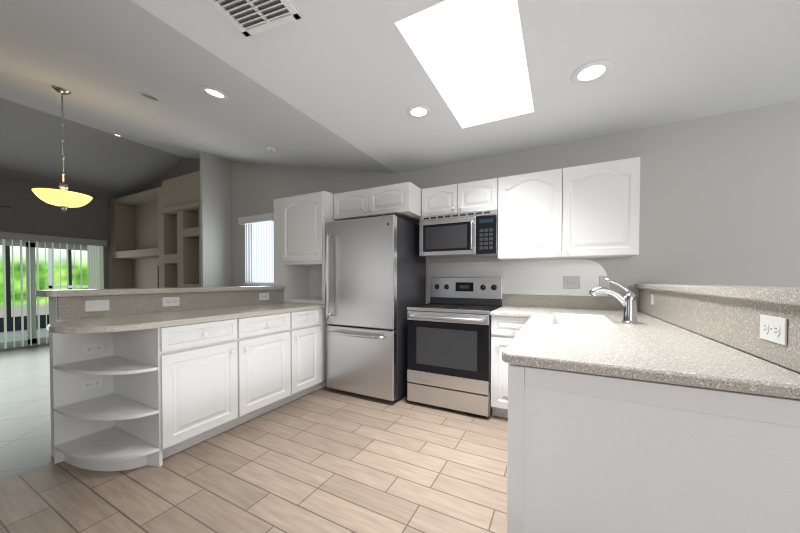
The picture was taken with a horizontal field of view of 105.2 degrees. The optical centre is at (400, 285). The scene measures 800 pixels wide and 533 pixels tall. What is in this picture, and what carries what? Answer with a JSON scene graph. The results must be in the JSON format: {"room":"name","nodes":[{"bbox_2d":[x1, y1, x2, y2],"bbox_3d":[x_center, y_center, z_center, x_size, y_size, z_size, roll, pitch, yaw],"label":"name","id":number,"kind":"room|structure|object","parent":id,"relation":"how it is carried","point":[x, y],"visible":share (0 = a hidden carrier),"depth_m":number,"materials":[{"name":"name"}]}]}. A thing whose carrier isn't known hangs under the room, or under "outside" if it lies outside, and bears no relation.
{"room":"kitchen","nodes":[
{"label":"kitchen","id":0,"kind":"room"},
{"bbox_2d":[0,175,119,348],"bbox_3d":[-7.617,-0.701,3.322,0.180,3.600,7.340,1,1,28],"label":"wall","id":1,"kind":"structure","parent":0,"point":[27,214],"depth_m":5.53,"materials":[{"name":"grey paint"}]},
{"bbox_2d":[0,231,106,349],"bbox_3d":[-6.687,0.096,4.964,0.206,1.955,2.890,1,1,28],"label":"vertical blinds","id":2,"kind":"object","parent":1,"relation":"in","point":[94,248],"depth_m":5.42,"materials":[{"name":"white plastic"}]},
{"bbox_2d":[49,290,280,456],"bbox_3d":[-1.849,0.591,2.776,0.138,1.060,1.768,1,1,28],"label":"wall","id":3,"kind":"structure","parent":0,"point":[52,300],"depth_m":2.01,"materials":[{"name":"white paint"}]},
{"bbox_2d":[36,286,284,296],"bbox_3d":[-1.867,0.039,2.761,0.280,0.040,1.833,1,1,28],"label":"cap","id":4,"kind":"object","parent":3,"relation":"attached to","point":[119,291],"visible":1,"depth_m":2.33,"materials":[{"name":"beige stone"}]},
{"bbox_2d":[108,158,231,288],"bbox_3d":[-4.424,-0.736,5.747,3.240,3.600,0.585,1,1,28],"label":"built-in shelving","id":5,"kind":"object","parent":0,"point":[154,232],"visible":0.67,"depth_m":5.58,"materials":[{"name":"beige paint"}]},
{"bbox_2d":[200,151,231,286],"bbox_3d":[-2.976,-0.719,4.954,0.060,3.600,0.471,1,1,28],"label":"wall","id":6,"kind":"structure","parent":0,"point":[215,172],"depth_m":4.90,"materials":[{"name":"grey paint"}]},
{"bbox_2d":[0,344,507,532],"bbox_3d":[-2.006,1.187,0.627,12.700,0.060,7.700,1,1,28],"label":"floor","id":7,"kind":"structure","parent":0,"point":[324,460],"depth_m":1.83,"materials":[{"name":"beige tile"}]},
{"bbox_2d":[51,308,330,470],"bbox_3d":[-1.307,0.681,2.914,0.686,0.872,2.561,1,1,28],"label":"base cabinet","id":8,"kind":"object","parent":7,"relation":"on","point":[165,392],"visible":0.98,"depth_m":2.07,"materials":[{"name":"white wood"}]},
{"bbox_2d":[80,376,102,391],"bbox_3d":[-2.101,0.672,2.084,0.009,0.072,0.115,1,1,28],"label":"outlet","id":9,"kind":"object","parent":8,"relation":"attached to","point":[89,384],"visible":1,"depth_m":2.08,"materials":[{"name":"white plastic"}]},
{"bbox_2d":[82,342,104,355],"bbox_3d":[-2.096,0.432,2.089,0.009,0.072,0.115,1,1,28],"label":"outlet","id":10,"kind":"object","parent":8,"relation":"attached to","point":[93,348],"visible":1,"depth_m":2.09,"materials":[{"name":"white plastic"}]},
{"bbox_2d":[47,290,325,333],"bbox_3d":[-1.337,0.152,2.870,0.668,0.184,2.653,1,1,28],"label":"countertop","id":11,"kind":"structure","parent":8,"relation":"on","point":[73,307],"depth_m":2.27,"materials":[{"name":"beige stone"}]},
{"bbox_2d":[85,300,108,311],"bbox_3d":[-2.086,0.140,2.108,0.008,0.075,0.125,1,1,28],"label":"outlet","id":12,"kind":"object","parent":11,"relation":"attached to","point":[92,305],"visible":1,"depth_m":2.10,"materials":[{"name":"white plastic"}]},
{"bbox_2d":[162,297,179,306],"bbox_3d":[-1.878,0.133,2.507,0.009,0.075,0.125,1,1,28],"label":"outlet","id":13,"kind":"object","parent":11,"relation":"attached to","point":[166,301],"visible":1,"depth_m":2.50,"materials":[{"name":"white plastic"}]},
{"bbox_2d":[259,293,268,299],"bbox_3d":[-1.466,0.121,3.296,0.009,0.075,0.125,1,1,28],"label":"outlet","id":14,"kind":"object","parent":11,"relation":"attached to","point":[262,296],"visible":1,"depth_m":3.29,"materials":[{"name":"white plastic"}]},
{"bbox_2d":[274,191,336,303],"bbox_3d":[-0.983,-0.409,3.726,0.776,1.199,0.796,1,1,28],"label":"upper cabinet","id":15,"kind":"object","parent":11,"relation":"on","point":[300,221],"visible":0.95,"depth_m":3.43,"materials":[{"name":"white wood"}]},
{"bbox_2d":[325,214,425,401],"bbox_3d":[-0.262,0.221,3.306,0.802,1.785,0.851,1,1,28],"label":"refrigerator","id":16,"kind":"object","parent":7,"relation":"on","point":[375,270],"visible":0.96,"depth_m":2.99,"materials":[{"name":"grey metal"}]},
{"bbox_2d":[407,277,502,416],"bbox_3d":[0.535,0.519,2.972,0.762,1.203,0.738,1,1,28],"label":"stove","id":17,"kind":"object","parent":7,"relation":"on","point":[449,336],"visible":0.98,"depth_m":2.74,"materials":[{"name":"silver metal"}]},
{"bbox_2d":[491,316,528,417],"bbox_3d":[1.086,0.702,1.980,1.128,0.872,2.003,1,1,28],"label":"base cabinet","id":18,"kind":"object","parent":7,"relation":"on","point":[503,329],"visible":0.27,"depth_m":2.54,"materials":[{"name":"white wood"}]},
{"bbox_2d":[490,289,799,398],"bbox_3d":[1.062,0.225,1.923,1.130,0.376,2.137,1,1,28],"label":"countertop","id":19,"kind":"structure","parent":18,"relation":"on","point":[589,339],"depth_m":1.15,"materials":[{"name":"white stone"}]},
{"bbox_2d":[589,279,638,323],"bbox_3d":[1.312,0.092,1.885,0.259,0.270,0.087,1,1,28],"label":"faucet","id":20,"kind":"object","parent":19,"relation":"on","point":[628,301],"visible":1,"depth_m":1.84,"materials":[{"name":"silver metal"}]},
{"bbox_2d":[651,294,653,304],"bbox_3d":[1.828,0.103,2.220,0.008,0.075,0.045,1,1,28],"label":"outlet","id":21,"kind":"object","parent":19,"relation":"attached to","point":[652,295],"visible":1,"depth_m":2.21,"materials":[{"name":"white plastic"}]},
{"bbox_2d":[760,315,786,344],"bbox_3d":[1.174,0.138,0.966,0.009,0.080,0.130,1,1,28],"label":"outlet","id":22,"kind":"object","parent":19,"relation":"attached to","point":[773,329],"visible":1,"depth_m":0.95,"materials":[{"name":"white plastic"}]},
{"bbox_2d":[0,0,799,196],"bbox_3d":[-1.999,-1.790,0.577,12.700,0.977,7.700,1,1,28],"label":"ceiling","id":23,"kind":"structure","parent":0,"point":[334,86],"depth_m":2.14,"materials":[{"name":"white paint"}]},
{"bbox_2d":[31,85,92,211],"bbox_3d":[-3.281,-1.308,2.974,0.403,1.185,0.403,1,1,28],"label":"pendant lamp","id":24,"kind":"object","parent":23,"relation":"hanging from","point":[63,198],"visible":1,"depth_m":2.93,"materials":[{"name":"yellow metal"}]},
{"bbox_2d":[138,92,160,101],"bbox_3d":[-2.189,-1.648,2.674,0.153,0.038,0.156,1,1,28],"label":"ceiling vent","id":25,"kind":"object","parent":23,"relation":"in","point":[146,95],"visible":1,"depth_m":2.67,"materials":[{"name":"white metal"}]},
{"bbox_2d":[200,86,228,99],"bbox_3d":[-1.396,-1.447,2.304,0.179,0.044,0.183,1,1,28],"label":"recessed light","id":26,"kind":"object","parent":23,"relation":"in","point":[210,91],"visible":1,"depth_m":2.30,"materials":[{"name":"white glass"}]},
{"bbox_2d":[207,0,301,36],"bbox_3d":[-0.703,-1.303,1.386,0.350,0.016,0.350,0,1,20],"label":"ceiling vent","id":27,"kind":"object","parent":23,"relation":"in","point":[250,17],"visible":1,"depth_m":1.47,"materials":[{"name":"white metal"}]},
{"bbox_2d":[266,146,277,151],"bbox_3d":[-1.522,-1.618,3.628,0.128,0.056,0.130,1,1,28],"label":"smoke detector","id":28,"kind":"object","parent":23,"relation":"attached to","point":[270,148],"visible":1,"depth_m":3.59,"materials":[{"name":"white plastic"}]},
{"bbox_2d":[407,105,430,117],"bbox_3d":[0.140,-1.323,2.333,0.183,0.006,0.183,1,1,28],"label":"recessed light","id":29,"kind":"object","parent":23,"relation":"in","point":[415,111],"visible":1,"depth_m":2.33,"materials":[{"name":"white glass"}]},
{"bbox_2d":[571,60,612,83],"bbox_3d":[1.180,-1.313,1.891,0.220,0.006,0.220,1,1,28],"label":"recessed light","id":30,"kind":"object","parent":23,"relation":"in","point":[593,71],"visible":1,"depth_m":1.88,"materials":[{"name":"white glass"}]},
{"bbox_2d":[231,100,799,311],"bbox_3d":[1.275,-0.678,3.094,9.200,3.600,0.160,1,1,28],"label":"wall","id":31,"kind":"structure","parent":0,"point":[720,194],"depth_m":2.48,"materials":[{"name":"grey paint"}]},
{"bbox_2d":[238,213,273,285],"bbox_3d":[-2.245,-0.544,4.793,0.790,1.090,0.083,1,1,28],"label":"window blinds","id":32,"kind":"object","parent":31,"relation":"attached to","point":[269,217],"visible":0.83,"depth_m":4.76,"materials":[{"name":"white plastic"}]},
{"bbox_2d":[334,182,421,223],"bbox_3d":[-0.185,-0.860,3.393,0.920,0.283,0.646,1,1,28],"label":"upper cabinet","id":33,"kind":"object","parent":31,"relation":"attached to","point":[402,200],"visible":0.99,"depth_m":3.11,"materials":[{"name":"white wood"}]},
{"bbox_2d":[422,178,497,215],"bbox_3d":[0.628,-0.849,3.121,0.760,0.292,0.376,1,1,28],"label":"upper cabinet","id":34,"kind":"object","parent":31,"relation":"attached to","point":[482,194],"visible":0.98,"depth_m":2.96,"materials":[{"name":"white wood"}]},
{"bbox_2d":[419,209,497,258],"bbox_3d":[0.608,-0.498,3.090,0.762,0.403,0.453,1,1,28],"label":"microwave","id":35,"kind":"object","parent":34,"relation":"attached to","point":[471,233],"visible":1,"depth_m":2.92,"materials":[{"name":"silver metal"}]},
{"bbox_2d":[428,259,607,301],"bbox_3d":[1.082,-0.023,3.110,1.714,0.448,0.004,1,1,28],"label":"backsplash","id":36,"kind":"structure","parent":31,"relation":"attached to","point":[531,277],"depth_m":3.00,"materials":[{"name":"white paint"}]},
{"bbox_2d":[563,276,579,288],"bbox_3d":[1.586,-0.028,2.839,0.135,0.118,0.009,1,1,28],"label":"outlet","id":37,"kind":"object","parent":36,"relation":"attached to","point":[569,282],"visible":1,"depth_m":2.84,"materials":[{"name":"grey plastic"}]},
{"bbox_2d":[599,276,610,287],"bbox_3d":[1.817,-0.025,2.719,0.085,0.118,0.008,1,1,28],"label":"outlet","id":38,"kind":"object","parent":36,"relation":"attached to","point":[602,283],"visible":0.84,"depth_m":2.72,"materials":[{"name":"grey plastic"}]},
{"bbox_2d":[498,157,639,260],"bbox_3d":[1.431,-0.614,2.706,1.047,0.745,0.376,1,1,28],"label":"upper cabinet","id":39,"kind":"object","parent":31,"relation":"attached to","point":[590,211],"visible":1,"depth_m":2.54,"materials":[{"name":"white wood"}]},
{"bbox_2d":[507,312,799,532],"bbox_3d":[1.285,0.591,1.824,0.927,1.105,2.115,1,1,28],"label":"wall","id":40,"kind":"structure","parent":0,"point":[587,453],"depth_m":0.93,"materials":[{"name":"white paint"}]},
{"bbox_2d":[635,283,799,304],"bbox_3d":[1.613,0.021,1.595,0.245,0.040,2.196,1,1,28],"label":"ledge cap","id":41,"kind":"object","parent":40,"relation":"on","point":[787,295],"visible":1,"depth_m":1.12,"materials":[{"name":"beige stone"}]},
{"label":"outside","id":42,"kind":"structure","parent":0,"visible":0},
{"bbox_2d":[0,328,48,341],"bbox_3d":[-9.559,1.097,6.146,5.800,0.060,10.500,1,1,28],"label":"floor","id":43,"kind":"structure","parent":42,"point":[42,330],"depth_m":6.55,"materials":[{"name":"grey concrete"}]},
{"bbox_2d":[0,246,87,331],"bbox_3d":[-9.219,-0.399,6.508,0.160,2.920,8.500,1,1,28],"label":"screen","id":44,"kind":"object","parent":43,"relation":"on","point":[7,248],"visible":0.19,"depth_m":7.16,"materials":[{"name":"black"}]},
{"bbox_2d":[0,245,88,317],"bbox_3d":[-8.818,-1.189,6.005,5.200,4.520,14.000,1,1,28],"label":"foliage","id":45,"kind":"object","parent":43,"relation":"on","point":[16,249],"visible":0.02,"depth_m":8.79,"materials":[{"name":"green plant"}]}
]}

